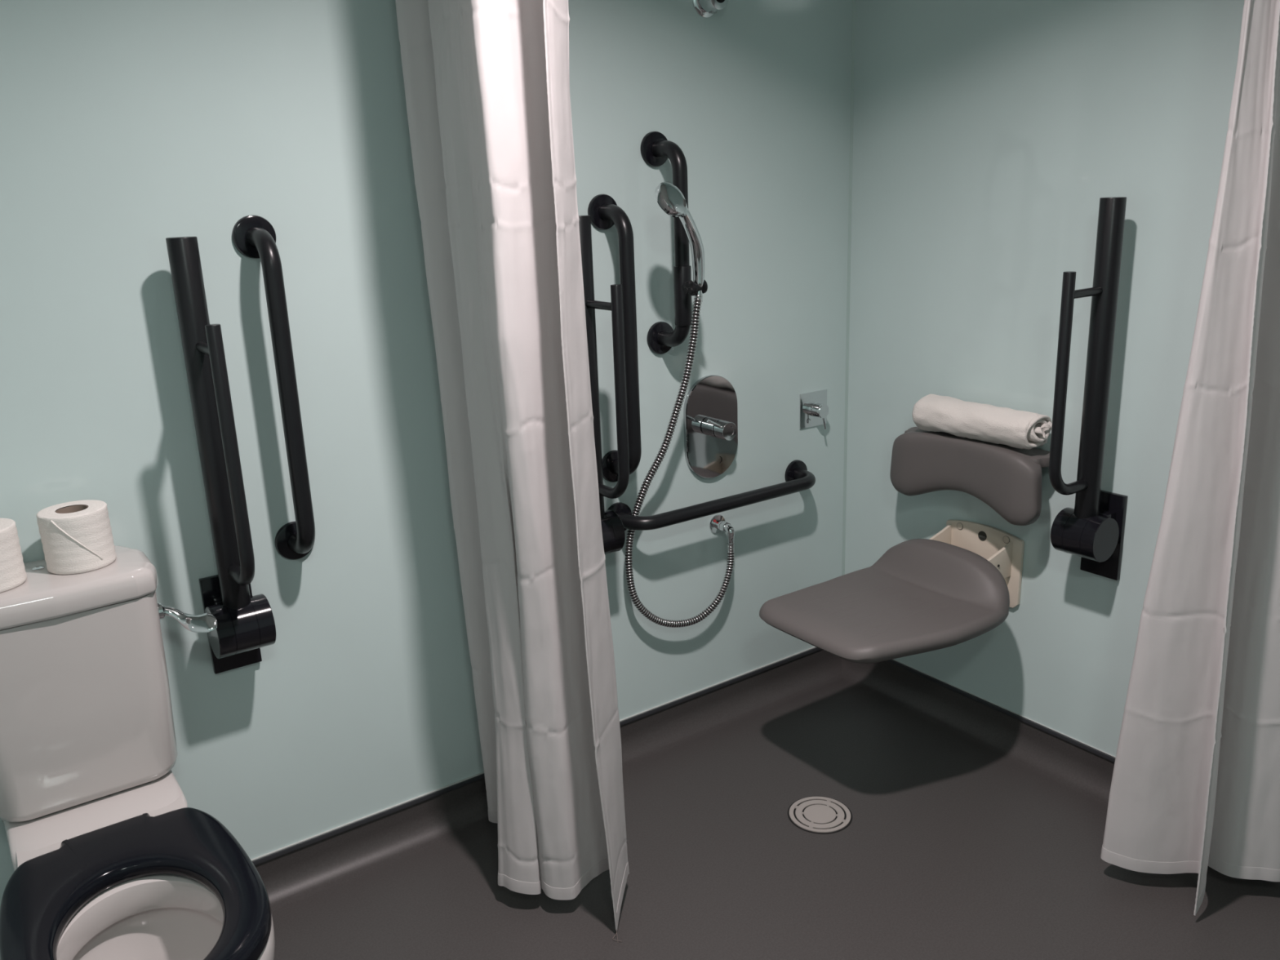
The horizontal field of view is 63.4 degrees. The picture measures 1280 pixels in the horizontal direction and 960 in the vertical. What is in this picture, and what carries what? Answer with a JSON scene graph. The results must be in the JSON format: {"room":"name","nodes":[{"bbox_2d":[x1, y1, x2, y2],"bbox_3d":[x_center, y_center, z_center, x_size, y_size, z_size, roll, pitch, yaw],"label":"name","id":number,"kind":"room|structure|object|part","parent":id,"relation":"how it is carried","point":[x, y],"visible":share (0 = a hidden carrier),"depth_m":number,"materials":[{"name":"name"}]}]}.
{"room":"accessible bathroom","nodes":[
{"label":"accessible bathroom","id":0,"kind":"room"},
{"bbox_2d":[0,0,852,906],"bbox_3d":[-0.519,-0.352,2.191,2.840,2.400,0.120,-13,19,-33],"label":"wall","id":1,"kind":"structure","parent":0,"point":[127,126],"depth_m":2.14,"materials":[{"name":"teal paint"}]},
{"bbox_2d":[165,236,275,674],"bbox_3d":[-0.760,-0.008,1.883,0.104,0.843,0.228,-13,19,-33],"label":"support rail","id":2,"kind":"object","parent":1,"relation":"attached to","point":[246,624],"visible":0.98,"depth_m":1.86,"materials":[{"name":"black metal"}]},
{"bbox_3d":[-0.811,0.280,2.056,0.092,0.199,0.013,-13,19,-33],"label":"wall plate","id":3,"kind":"part","parent":2,"relation":"part of","materials":[{"name":"black"}]},
{"bbox_2d":[231,215,315,559],"bbox_3d":[-0.681,-0.155,1.980,0.079,0.679,0.108,-13,19,-33],"label":"grab bar","id":4,"kind":"object","parent":1,"relation":"attached to","point":[254,237],"visible":1,"depth_m":1.93,"materials":[{"name":"black metal"}]},
{"bbox_2d":[250,646,821,865],"bbox_3d":[-0.443,0.724,2.442,2.600,0.010,0.008,-13,19,-33],"label":"baseboard","id":5,"kind":"structure","parent":1,"relation":"attached to","point":[419,800],"depth_m":2.43,"materials":[{"name":"grey plastic"}]},
{"bbox_2d":[578,215,629,555],"bbox_3d":[-0.099,-0.159,2.328,0.104,0.843,0.228,-13,19,-33],"label":"support rail","id":6,"kind":"object","parent":1,"relation":"attached to","point":[612,527],"visible":0.49,"depth_m":2.26,"materials":[{"name":"black metal"}]},
{"bbox_2d":[587,194,641,482],"bbox_3d":[-0.044,-0.312,2.404,0.079,0.679,0.108,-13,19,-33],"label":"grab bar","id":7,"kind":"object","parent":1,"relation":"attached to","point":[603,210],"visible":0.76,"depth_m":2.35,"materials":[{"name":"black metal"}]},
{"bbox_2d":[640,131,707,354],"bbox_3d":[0.090,-0.541,2.405,0.079,0.518,0.168,-13,19,-33],"label":"grab bar","id":8,"kind":"object","parent":1,"relation":"attached to","point":[655,148],"visible":0.99,"depth_m":2.39,"materials":[{"name":"black metal"}]},
{"bbox_3d":[0.075,-0.546,2.425,0.034,0.473,0.109,-13,19,-33],"label":"rail","id":9,"kind":"part","parent":8,"relation":"part of","materials":[{"name":"black metal"}]},
{"bbox_2d":[654,182,704,288],"bbox_3d":[0.098,-0.533,2.281,0.057,0.239,0.172,10,20,37],"label":"shower","id":10,"kind":"object","parent":8,"relation":"on","point":[671,200],"visible":1,"depth_m":2.26,"materials":[{"name":"silver metal"}]},
{"bbox_3d":[0.112,-0.523,2.304,0.036,0.206,0.130,6,18,27],"label":"handle","id":11,"kind":"part","parent":10,"relation":"part of","materials":[{"name":"silver metal"}]},
{"bbox_3d":[0.114,-0.440,2.364,0.014,0.032,0.033,-13,19,-33],"label":"holder knob","id":12,"kind":"part","parent":8,"relation":"part of","materials":[{"name":"black plastic"}]},
{"bbox_2d":[692,0,728,17],"bbox_3d":[0.166,-1.110,2.389,0.076,0.076,0.053,-13,19,-33],"label":"fitting","id":13,"kind":"object","parent":1,"relation":"attached to","point":[704,8],"visible":1,"depth_m":2.38,"materials":[{"name":"silver metal"}]},
{"bbox_2d":[683,374,737,478],"bbox_3d":[0.156,-0.140,2.614,0.172,0.263,0.076,-13,19,-33],"label":"shower valve","id":14,"kind":"object","parent":1,"relation":"attached to","point":[710,416],"visible":1,"depth_m":2.58,"materials":[{"name":"silver metal"}]},
{"bbox_3d":[0.189,-0.140,2.603,0.051,0.033,0.008,-13,19,-33],"label":"lever","id":15,"kind":"part","parent":14,"relation":"part of","materials":[{"name":"silver metal"}]},
{"bbox_3d":[0.217,-0.127,2.638,0.047,0.047,0.037,-13,19,-33],"label":"knob","id":16,"kind":"part","parent":14,"relation":"part of","materials":[{"name":"silver metal"}]},
{"bbox_2d":[607,459,815,530],"bbox_3d":[0.220,0.049,2.690,0.679,0.079,0.107,-13,19,-33],"label":"grab bar","id":17,"kind":"object","parent":1,"relation":"attached to","point":[797,476],"visible":0.89,"depth_m":2.62,"materials":[{"name":"black metal"}]},
{"bbox_2d":[709,514,734,543],"bbox_3d":[0.225,0.130,2.740,0.053,0.066,0.067,-13,19,-33],"label":"outlet","id":18,"kind":"object","parent":1,"relation":"attached to","point":[717,523],"visible":1,"depth_m":2.74,"materials":[{"name":"silver metal"}]},
{"bbox_2d":[624,289,734,627],"bbox_3d":[0.125,-0.026,2.543,0.340,0.878,0.132,-13,19,-33],"label":"shower hose","id":19,"kind":"object","parent":18,"relation":"attached to","point":[698,298],"visible":0.98,"depth_m":2.52,"materials":[{"name":"silver metal"}]},
{"bbox_2d":[799,389,828,429],"bbox_3d":[0.493,-0.192,2.868,0.102,0.102,0.044,-13,19,-33],"label":"valve","id":20,"kind":"object","parent":1,"relation":"attached to","point":[813,407],"visible":1,"depth_m":2.87,"materials":[{"name":"silver metal"}]},
{"bbox_3d":[0.498,-0.192,2.861,0.039,0.039,0.028,-13,19,-33],"label":"knob","id":21,"kind":"part","parent":20,"relation":"part of","materials":[{"name":"silver metal"}]},
{"bbox_3d":[0.510,-0.158,2.868,0.012,0.037,0.005,-4,16,-8],"label":"lever","id":22,"kind":"part","parent":20,"relation":"part of","materials":[{"name":"silver metal"}]},
{"bbox_2d":[841,0,855,575],"bbox_3d":[0.573,-0.628,2.838,0.006,2.300,0.006,-13,19,-33],"label":"trim","id":23,"kind":"structure","parent":1,"relation":"attached to","point":[853,32],"depth_m":2.86,"materials":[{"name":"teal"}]},
{"bbox_3d":[0.391,-1.402,1.739,1.222,0.044,1.222,-13,19,-33],"label":"rail","id":24,"kind":"object","parent":1,"relation":"attached to","visible":0},
{"bbox_2d":[395,0,629,942],"bbox_3d":[-0.240,-0.246,1.940,0.238,2.308,0.521,-13,19,-33],"label":"shower curtain","id":25,"kind":"object","parent":24,"relation":"hanging from","point":[486,82],"visible":1,"depth_m":1.90,"materials":[{"name":"white fabric"}]},
{"bbox_2d":[1100,0,1279,915],"bbox_3d":[1.102,-0.279,1.843,0.306,2.296,0.211,-7,17,-18],"label":"shower curtain","id":26,"kind":"object","parent":24,"relation":"hanging from","point":[1195,784],"visible":1,"depth_m":1.95,"materials":[{"name":"white fabric"}]},
{"bbox_2d":[254,649,1279,959],"bbox_3d":[0.554,1.158,1.105,2.600,0.170,3.450,-13,19,-33],"label":"floor","id":27,"kind":"structure","parent":0,"point":[975,831],"depth_m":2.27,"materials":[{"name":"plastic"}]},
{"bbox_2d":[0,545,275,959],"bbox_3d":[-0.794,0.616,1.656,0.417,0.849,0.802,-13,19,-33],"label":"toilet","id":28,"kind":"object","parent":27,"relation":"on","point":[111,860],"visible":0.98,"depth_m":1.69,"materials":[{"name":"grey ceramic"}]},
{"bbox_2d":[0,518,26,592],"bbox_3d":[-1.072,0.126,1.693,0.110,0.100,0.108,-6,16,-14],"label":"toilet roll","id":29,"kind":"object","parent":28,"relation":"on","point":[13,574],"visible":1,"depth_m":1.68,"materials":[{"name":"white paper"}]},
{"bbox_2d":[35,499,116,574],"bbox_3d":[-0.966,0.097,1.780,0.108,0.100,0.110,-6,16,-12],"label":"toilet roll","id":30,"kind":"object","parent":28,"relation":"on","point":[77,536],"visible":1,"depth_m":1.74,"materials":[{"name":"white paper"}]},
{"bbox_3d":[-1.006,0.182,1.760,0.326,0.048,0.208,-13,19,-33],"label":"cistern lid","id":31,"kind":"part","parent":28,"relation":"part of","materials":[{"name":"grey ceramic"}]},
{"bbox_3d":[-0.800,0.244,1.839,0.098,0.047,0.027,-2,16,1],"label":"flush lever","id":32,"kind":"part","parent":28,"relation":"part of","materials":[{"name":"silver metal"}]},
{"bbox_2d":[787,796,852,834],"bbox_3d":[0.424,0.787,2.443,0.151,0.003,0.151,-13,19,-33],"label":"floor drain","id":33,"kind":"object","parent":27,"relation":"on","point":[815,815],"visible":1,"depth_m":2.44,"materials":[{"name":"white metal"}]},
{"bbox_2d":[844,0,1244,756],"bbox_3d":[1.655,-0.231,1.477,0.120,2.400,3.570,-13,19,-33],"label":"wall","id":34,"kind":"structure","parent":0,"point":[989,136],"depth_m":2.43,"materials":[{"name":"teal paint"}]},
{"bbox_2d":[759,520,1024,663],"bbox_3d":[0.635,0.267,2.482,0.626,0.194,0.419,-13,19,-33],"label":"shower seat","id":35,"kind":"object","parent":34,"relation":"attached to","point":[953,587],"visible":1,"depth_m":2.46,"materials":[{"name":"grey plastic"}]},
{"bbox_3d":[0.879,0.208,2.660,0.011,0.194,0.230,-13,19,-33],"label":"wall plate","id":36,"kind":"part","parent":35,"relation":"part of","materials":[{"name":"beige plastic"}]},
{"bbox_2d":[889,426,1049,525],"bbox_3d":[0.819,-0.020,2.561,0.134,0.179,0.435,-13,19,-33],"label":"backrest","id":37,"kind":"object","parent":34,"relation":"attached to","point":[1008,479],"visible":0.94,"depth_m":2.49,"materials":[{"name":"grey plastic"}]},
{"bbox_2d":[911,394,1052,449],"bbox_3d":[0.820,-0.142,2.495,0.111,0.088,0.349,-13,19,-33],"label":"rolled towel","id":38,"kind":"object","parent":37,"relation":"on","point":[1022,429],"visible":1,"depth_m":2.45,"materials":[{"name":"white fabric"}]},
{"bbox_2d":[885,658,1115,762],"bbox_3d":[1.608,0.832,1.791,0.008,0.010,3.450,-13,19,-33],"label":"baseboard","id":39,"kind":"structure","parent":34,"relation":"attached to","point":[1052,732],"depth_m":2.69,"materials":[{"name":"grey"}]},
{"bbox_2d":[1048,196,1128,580],"bbox_3d":[0.958,-0.167,2.219,0.228,0.843,0.104,-13,19,-33],"label":"support rail","id":40,"kind":"object","parent":34,"relation":"attached to","point":[1093,531],"visible":1,"depth_m":2.21,"materials":[{"name":"black metal"}]},
{"bbox_3d":[1.057,0.122,2.366,0.013,0.199,0.092,-13,19,-33],"label":"wall plate","id":41,"kind":"part","parent":40,"relation":"part of","materials":[{"name":"black"}]}
]}

